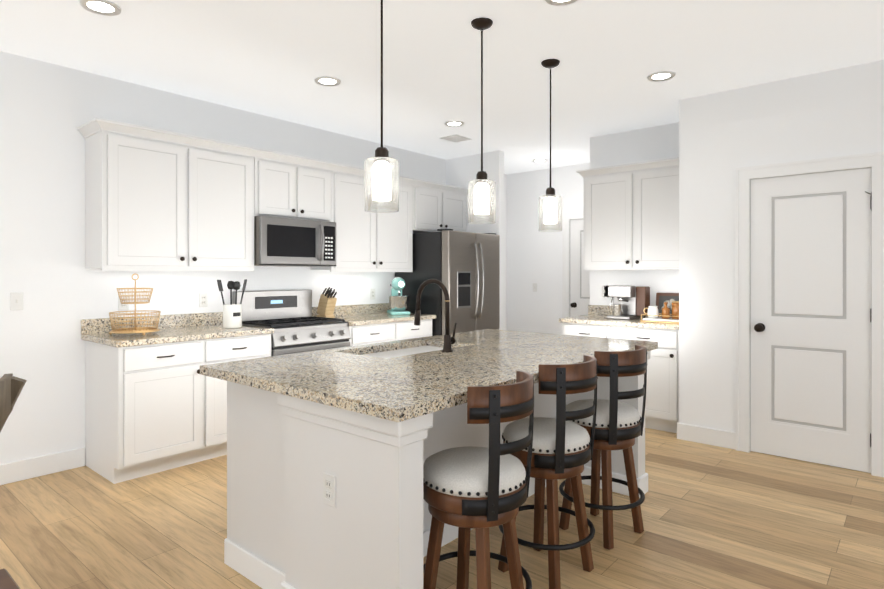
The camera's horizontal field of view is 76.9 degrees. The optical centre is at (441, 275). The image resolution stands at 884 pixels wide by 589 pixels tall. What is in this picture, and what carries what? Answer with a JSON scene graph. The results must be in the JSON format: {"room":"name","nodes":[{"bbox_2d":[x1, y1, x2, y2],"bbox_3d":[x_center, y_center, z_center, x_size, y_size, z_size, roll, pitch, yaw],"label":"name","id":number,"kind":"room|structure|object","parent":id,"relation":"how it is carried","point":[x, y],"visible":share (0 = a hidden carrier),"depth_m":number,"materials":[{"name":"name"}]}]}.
{"room":"kitchen","nodes":[
{"label":"kitchen","id":0,"kind":"room"},
{"bbox_2d":[0,51,506,463],"bbox_3d":[-2.766,-0.046,3.624,0.120,2.735,12.000,0,0,40],"label":"wall","id":1,"kind":"structure","parent":0,"point":[47,109],"depth_m":3.80,"materials":[{"name":"white paint"}]},
{"bbox_2d":[10,292,22,309],"bbox_3d":[-2.725,0.166,3.569,0.014,0.114,0.070,0,0,40],"label":"electrical outlet plate","id":2,"kind":"object","parent":1,"relation":"attached to","point":[16,300],"depth_m":3.57,"materials":[{"name":"white plastic"}]},
{"bbox_2d":[0,447,84,484],"bbox_3d":[-4.510,1.259,1.478,0.015,0.130,6.268,0,0,40],"label":"baseboard","id":3,"kind":"structure","parent":1,"relation":"attached to","point":[19,470],"depth_m":3.66,"materials":[{"name":"white paint"}]},
{"bbox_2d":[118,295,128,310],"bbox_3d":[-2.316,0.201,4.052,0.009,0.114,0.070,0,0,40],"label":"electrical outlet plate","id":4,"kind":"object","parent":1,"relation":"attached to","point":[121,307],"depth_m":4.05,"materials":[{"name":"white plastic"}]},
{"bbox_2d":[77,118,260,270],"bbox_3d":[-1.992,-0.523,4.145,0.372,0.984,1.158,0,0,40],"label":"upper cabinet","id":5,"kind":"object","parent":1,"relation":"attached to","point":[158,200],"depth_m":3.96,"materials":[{"name":"white paint"}]},
{"bbox_2d":[199,293,207,306],"bbox_3d":[-1.929,0.200,4.504,0.009,0.114,0.070,0,0,40],"label":"electrical outlet plate","id":6,"kind":"object","parent":1,"relation":"attached to","point":[203,297],"depth_m":4.50,"materials":[{"name":"white plastic"}]},
{"bbox_2d":[81,303,390,334],"bbox_3d":[-1.514,0.355,4.981,0.021,0.102,3.000,0,0,40],"label":"backsplash","id":7,"kind":"structure","parent":1,"relation":"attached to","point":[88,326],"depth_m":4.39,"materials":[{"name":"beige stone"}]},
{"bbox_2d":[261,149,336,271],"bbox_3d":[-1.365,-0.524,4.880,0.372,0.984,0.774,0,0,40],"label":"upper cabinet","id":8,"kind":"object","parent":1,"relation":"attached to","point":[294,187],"depth_m":4.80,"materials":[{"name":"white paint"}]},
{"bbox_2d":[254,216,335,266],"bbox_3d":[-1.326,-0.279,4.847,0.471,0.397,0.762,0,0,40],"label":"microwave","id":9,"kind":"object","parent":8,"relation":"attached to","point":[286,242],"visible":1,"depth_m":4.68,"materials":[{"name":"grey metal"}]},
{"bbox_2d":[370,289,374,298],"bbox_3d":[-0.732,0.199,5.908,0.009,0.114,0.070,0,0,40],"label":"electrical outlet plate","id":10,"kind":"object","parent":1,"relation":"attached to","point":[372,291],"depth_m":5.90,"materials":[{"name":"white plastic"}]},
{"bbox_2d":[337,164,416,271],"bbox_3d":[-0.764,-0.525,5.585,0.372,0.984,1.080,0,0,40],"label":"upper cabinet","id":11,"kind":"object","parent":1,"relation":"attached to","point":[368,241],"depth_m":5.43,"materials":[{"name":"white paint"}]},
{"bbox_2d":[417,179,467,232],"bbox_3d":[-0.112,-0.526,6.348,0.372,0.984,0.926,0,0,40],"label":"upper cabinet","id":12,"kind":"object","parent":1,"relation":"attached to","point":[439,206],"depth_m":6.21,"materials":[{"name":"white paint"}]},
{"bbox_2d":[0,428,883,588],"bbox_3d":[0.309,1.373,1.659,10.000,0.100,13.000,0,0,40],"label":"floor","id":13,"kind":"structure","parent":0,"point":[715,517],"depth_m":2.87,"materials":[{"name":"brown wood"}]},
{"bbox_2d":[0,568,19,588],"bbox_3d":[-0.389,0.945,-0.007,2.100,0.760,1.060,0,0,40],"label":"dining table","id":14,"kind":"object","parent":13,"relation":"on","point":[7,581],"visible":1,"depth_m":1.03,"materials":[{"name":"brown wood"}]},
{"bbox_2d":[0,373,26,431],"bbox_3d":[-1.754,0.846,1.750,0.623,0.966,0.478,0,0,-20],"label":"dining chair","id":15,"kind":"object","parent":13,"relation":"on","point":[11,386],"visible":1,"depth_m":1.98,"materials":[{"name":"brown wood"}]},
{"bbox_2d":[81,335,270,483],"bbox_3d":[-1.889,0.883,4.076,0.620,0.876,1.080,0,0,40],"label":"base cabinet","id":16,"kind":"object","parent":13,"relation":"on","point":[155,402],"depth_m":3.71,"materials":[{"name":"white paint"}]},
{"bbox_2d":[81,323,273,346],"bbox_3d":[-1.890,0.426,4.058,0.647,0.038,1.107,0,0,40],"label":"countertop","id":17,"kind":"structure","parent":16,"relation":"on","point":[215,330],"depth_m":3.83,"materials":[{"name":"beige stone"}]},
{"bbox_2d":[109,274,160,335],"bbox_3d":[-2.119,0.197,3.848,0.319,0.418,0.317,0,0,40],"label":"basket","id":18,"kind":"object","parent":17,"relation":"on","point":[143,330],"visible":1,"depth_m":3.81,"materials":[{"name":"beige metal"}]},
{"bbox_2d":[217,279,246,327],"bbox_3d":[-1.621,0.219,4.316,0.153,0.373,0.218,0,0,40],"label":"utensil crock","id":19,"kind":"object","parent":17,"relation":"on","point":[232,315],"visible":1,"depth_m":4.27,"materials":[{"name":"white ceramic"}]},
{"bbox_2d":[232,290,350,355],"bbox_3d":[-1.257,0.728,4.756,0.696,1.185,0.764,0,0,40],"label":"range","id":20,"kind":"object","parent":13,"relation":"on","point":[292,321],"visible":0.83,"depth_m":4.73,"materials":[{"name":"silver metal"}]},
{"bbox_2d":[349,319,431,345],"bbox_3d":[-0.677,0.881,5.496,0.620,0.876,1.102,0,0,40],"label":"base cabinet","id":21,"kind":"object","parent":13,"relation":"on","point":[376,332],"depth_m":5.22,"materials":[{"name":"white paint"}]},
{"bbox_2d":[335,311,435,326],"bbox_3d":[-0.664,0.424,5.495,0.647,0.038,1.117,0,0,40],"label":"countertop","id":22,"kind":"structure","parent":21,"relation":"on","point":[382,316],"depth_m":5.35,"materials":[{"name":"beige stone"}]},
{"bbox_2d":[317,287,336,317],"bbox_3d":[-1.073,0.257,5.230,0.204,0.295,0.105,0,0,40],"label":"knife block","id":23,"kind":"object","parent":22,"relation":"on","point":[327,303],"visible":0.96,"depth_m":5.20,"materials":[{"name":"brown wood"}]},
{"bbox_2d":[387,277,409,314],"bbox_3d":[-0.454,0.210,5.791,0.348,0.387,0.324,0,0,40],"label":"stand mixer","id":24,"kind":"object","parent":22,"relation":"on","point":[399,302],"visible":1,"depth_m":5.67,"materials":[{"name":"teal metal"}]},
{"bbox_2d":[200,279,657,588],"bbox_3d":[0.111,0.670,2.951,1.260,1.303,2.230,0,0,40],"label":"kitchen island","id":25,"kind":"object","parent":13,"relation":"on","point":[330,452],"visible":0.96,"depth_m":2.19,"materials":[{"name":"white paint"}]},
{"bbox_2d":[395,229,499,335],"bbox_3d":[0.095,0.422,6.178,0.858,1.793,0.900,0,0,40],"label":"refrigerator","id":26,"kind":"object","parent":13,"relation":"on","point":[463,267],"visible":0.56,"depth_m":5.84,"materials":[{"name":"silver metal"}]},
{"bbox_2d":[423,370,533,588],"bbox_3d":[0.118,0.847,2.045,0.435,0.958,0.428,0,0,34],"label":"stool","id":27,"kind":"object","parent":13,"relation":"on","point":[481,490],"visible":0.9,"depth_m":1.91,"materials":[{"name":"brown wood"}]},
{"bbox_2d":[498,355,597,588],"bbox_3d":[0.469,0.847,2.495,0.435,0.958,0.428,0,0,44],"label":"stool","id":28,"kind":"object","parent":13,"relation":"on","point":[562,446],"visible":0.81,"depth_m":2.34,"materials":[{"name":"brown wood"}]},
{"bbox_2d":[559,345,647,549],"bbox_3d":[0.828,0.846,2.885,0.428,0.958,0.435,0,0,-40],"label":"stool","id":29,"kind":"object","parent":13,"relation":"on","point":[619,426],"visible":0.77,"depth_m":2.73,"materials":[{"name":"brown wood"}]},
{"bbox_2d":[559,305,678,432],"bbox_3d":[1.719,0.812,5.124,1.095,1.016,0.655,0,0,40],"label":"base cabinet","id":30,"kind":"object","parent":13,"relation":"on","point":[662,402],"visible":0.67,"depth_m":4.70,"materials":[{"name":"white paint"}]},
{"bbox_2d":[607,285,649,319],"bbox_3d":[1.730,0.249,5.179,0.310,0.310,0.297,0,0,40],"label":"espresso machine","id":31,"kind":"object","parent":30,"relation":"on","point":[630,302],"visible":1,"depth_m":5.14,"materials":[{"name":"silver metal"}]},
{"bbox_2d":[640,313,678,323],"bbox_3d":[1.937,0.373,4.844,0.340,0.064,0.240,0,0,40],"label":"tray","id":32,"kind":"object","parent":30,"relation":"on","point":[662,320],"visible":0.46,"depth_m":4.77,"materials":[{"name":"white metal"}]},
{"bbox_2d":[643,306,658,317],"bbox_3d":[1.837,0.321,4.880,0.119,0.105,0.096,0,0,7],"label":"mug","id":33,"kind":"object","parent":32,"relation":"on","point":[652,310],"depth_m":4.85,"materials":[{"name":"white ceramic"}]},
{"bbox_2d":[662,302,667,318],"bbox_3d":[1.944,0.304,4.837,0.065,0.140,0.065,0,0,29],"label":"jar","id":34,"kind":"object","parent":32,"relation":"on","point":[665,309],"depth_m":4.81,"materials":[{"name":"orange glass"}]},
{"bbox_2d":[668,301,678,318],"bbox_3d":[2.022,0.298,4.783,0.093,0.152,0.094,0,0,40],"label":"jar","id":35,"kind":"object","parent":32,"relation":"on","point":[675,304],"depth_m":4.76,"materials":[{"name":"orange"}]},
{"bbox_2d":[656,293,678,317],"bbox_3d":[2.113,0.283,5.158,0.260,0.239,0.056,0,0,40],"label":"picture frame","id":36,"kind":"object","parent":30,"relation":"on","point":[662,298],"visible":0.35,"depth_m":5.18,"materials":[{"name":"brown wood"}]},
{"bbox_2d":[0,0,883,174],"bbox_3d":[0.309,-1.462,1.656,10.000,0.100,13.000,0,0,40],"label":"ceiling","id":37,"kind":"structure","parent":0,"point":[273,58],"depth_m":3.58,"materials":[{"name":"white paint"}]},
{"bbox_2d":[79,0,120,15],"bbox_3d":[-1.792,-1.407,2.922,0.189,0.009,0.189,0,0,34],"label":"recessed light","id":38,"kind":"object","parent":37,"relation":"in","point":[104,7],"depth_m":2.93,"materials":[{"name":"white plastic"}]},
{"bbox_2d":[314,76,340,85],"bbox_3d":[-0.831,-1.409,4.048,0.189,0.009,0.189,0,0,34],"label":"recessed light","id":39,"kind":"object","parent":37,"relation":"in","point":[323,80],"depth_m":4.04,"materials":[{"name":"white plastic"}]},
{"bbox_2d":[365,0,398,212],"bbox_3d":[-0.274,-0.852,2.530,0.155,1.119,0.155,0,0,40],"label":"pendant light","id":40,"kind":"object","parent":37,"relation":"hanging from","point":[380,177],"visible":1,"depth_m":2.49,"materials":[{"name":"clear glass"}]},
{"bbox_2d":[444,121,463,126],"bbox_3d":[0.115,-1.410,5.187,0.189,0.009,0.189,0,0,34],"label":"recessed light","id":41,"kind":"object","parent":37,"relation":"in","point":[449,123],"depth_m":5.18,"materials":[{"name":"white plastic"}]},
{"bbox_2d":[440,134,471,142],"bbox_3d":[0.141,-1.410,5.756,0.220,0.010,0.260,0,0,40],"label":"ceiling vent","id":42,"kind":"object","parent":37,"relation":"in","point":[455,138],"visible":1,"depth_m":5.73,"materials":[{"name":"white plastic"}]},
{"bbox_2d":[468,17,495,223],"bbox_3d":[0.223,-0.853,3.111,0.155,1.119,0.155,0,0,40],"label":"pendant light","id":43,"kind":"object","parent":37,"relation":"hanging from","point":[484,191],"visible":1,"depth_m":3.08,"materials":[{"name":"clear glass"}]},
{"bbox_2d":[532,159,547,162],"bbox_3d":[1.209,-1.412,6.870,0.189,0.009,0.189,0,0,31],"label":"recessed light","id":44,"kind":"object","parent":37,"relation":"in","point":[536,160],"depth_m":6.86,"materials":[{"name":"white plastic"}]},
{"bbox_2d":[539,59,561,231],"bbox_3d":[0.720,-0.853,3.693,0.155,1.119,0.155,0,0,40],"label":"pendant light","id":45,"kind":"object","parent":37,"relation":"hanging from","point":[552,212],"visible":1,"depth_m":3.66,"materials":[{"name":"clear glass"}]},
{"bbox_2d":[545,0,577,5],"bbox_3d":[0.608,-1.407,2.807,0.189,0.009,0.189,0,0,31],"label":"recessed light","id":46,"kind":"object","parent":37,"relation":"in","point":[552,2],"depth_m":2.87,"materials":[{"name":"white plastic"}]},
{"bbox_2d":[647,71,675,81],"bbox_3d":[1.554,-1.409,3.946,0.189,0.009,0.189,0,0,31],"label":"recessed light","id":47,"kind":"object","parent":37,"relation":"in","point":[662,75],"depth_m":3.94,"materials":[{"name":"white plastic"}]},
{"bbox_2d":[446,150,503,329],"bbox_3d":[0.380,-0.050,6.610,0.791,2.735,0.103,0,0,40],"label":"wall","id":48,"kind":"structure","parent":0,"point":[461,172],"depth_m":6.41,"materials":[{"name":"white paint"}]},
{"bbox_2d":[507,163,589,333],"bbox_3d":[2.451,-0.050,6.613,4.176,2.735,0.120,0,0,40],"label":"wall","id":49,"kind":"structure","parent":0,"point":[534,254],"depth_m":7.54,"materials":[{"name":"white paint"}]},
{"bbox_2d":[533,283,536,291],"bbox_3d":[1.256,0.167,7.544,0.070,0.114,0.014,0,0,40],"label":"electrical outlet plate","id":50,"kind":"object","parent":49,"relation":"attached to","point":[534,284],"depth_m":7.54,"materials":[{"name":"white plastic"}]},
{"bbox_2d":[562,211,589,334],"bbox_3d":[1.937,0.253,6.955,0.948,2.129,0.116,0,0,40],"label":"door","id":51,"kind":"structure","parent":49,"relation":"attached to","point":[575,289],"depth_m":7.18,"materials":[{"name":"grey wood"}]},
{"bbox_2d":[590,122,678,305],"bbox_3d":[1.973,-0.048,5.410,1.100,2.735,0.110,0,0,40],"label":"wall","id":52,"kind":"structure","parent":0,"point":[660,142],"depth_m":5.42,"materials":[{"name":"white paint"}]},
{"bbox_2d":[602,285,607,296],"bbox_3d":[1.659,0.159,5.597,0.116,0.114,0.014,0,0,40],"label":"electrical outlet plate","id":53,"kind":"object","parent":52,"relation":"attached to","point":[604,287],"depth_m":5.61,"materials":[{"name":"white plastic"}]},
{"bbox_2d":[576,157,678,269],"bbox_3d":[1.825,-0.533,5.214,1.052,0.966,0.372,0,0,40],"label":"upper cabinet","id":54,"kind":"object","parent":52,"relation":"attached to","point":[631,216],"visible":0.85,"depth_m":5.09,"materials":[{"name":"white paint"}]},
{"bbox_2d":[679,60,883,431],"bbox_3d":[4.309,-0.045,2.970,5.620,2.735,0.790,0,0,40],"label":"wall","id":55,"kind":"structure","parent":0,"point":[723,135],"depth_m":4.27,"materials":[{"name":"white paint"}]},
{"bbox_2d":[677,423,735,449],"bbox_3d":[2.064,1.255,4.357,0.435,0.130,0.015,0,0,40],"label":"baseboard","id":56,"kind":"structure","parent":55,"relation":"attached to","point":[704,435],"depth_m":4.35,"materials":[{"name":"white paint"}]},
{"bbox_2d":[736,151,883,476],"bbox_3d":[2.568,0.256,3.918,0.903,2.129,0.116,0,0,40],"label":"door","id":57,"kind":"structure","parent":55,"relation":"attached to","point":[809,310],"depth_m":3.92,"materials":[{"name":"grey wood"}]}
]}

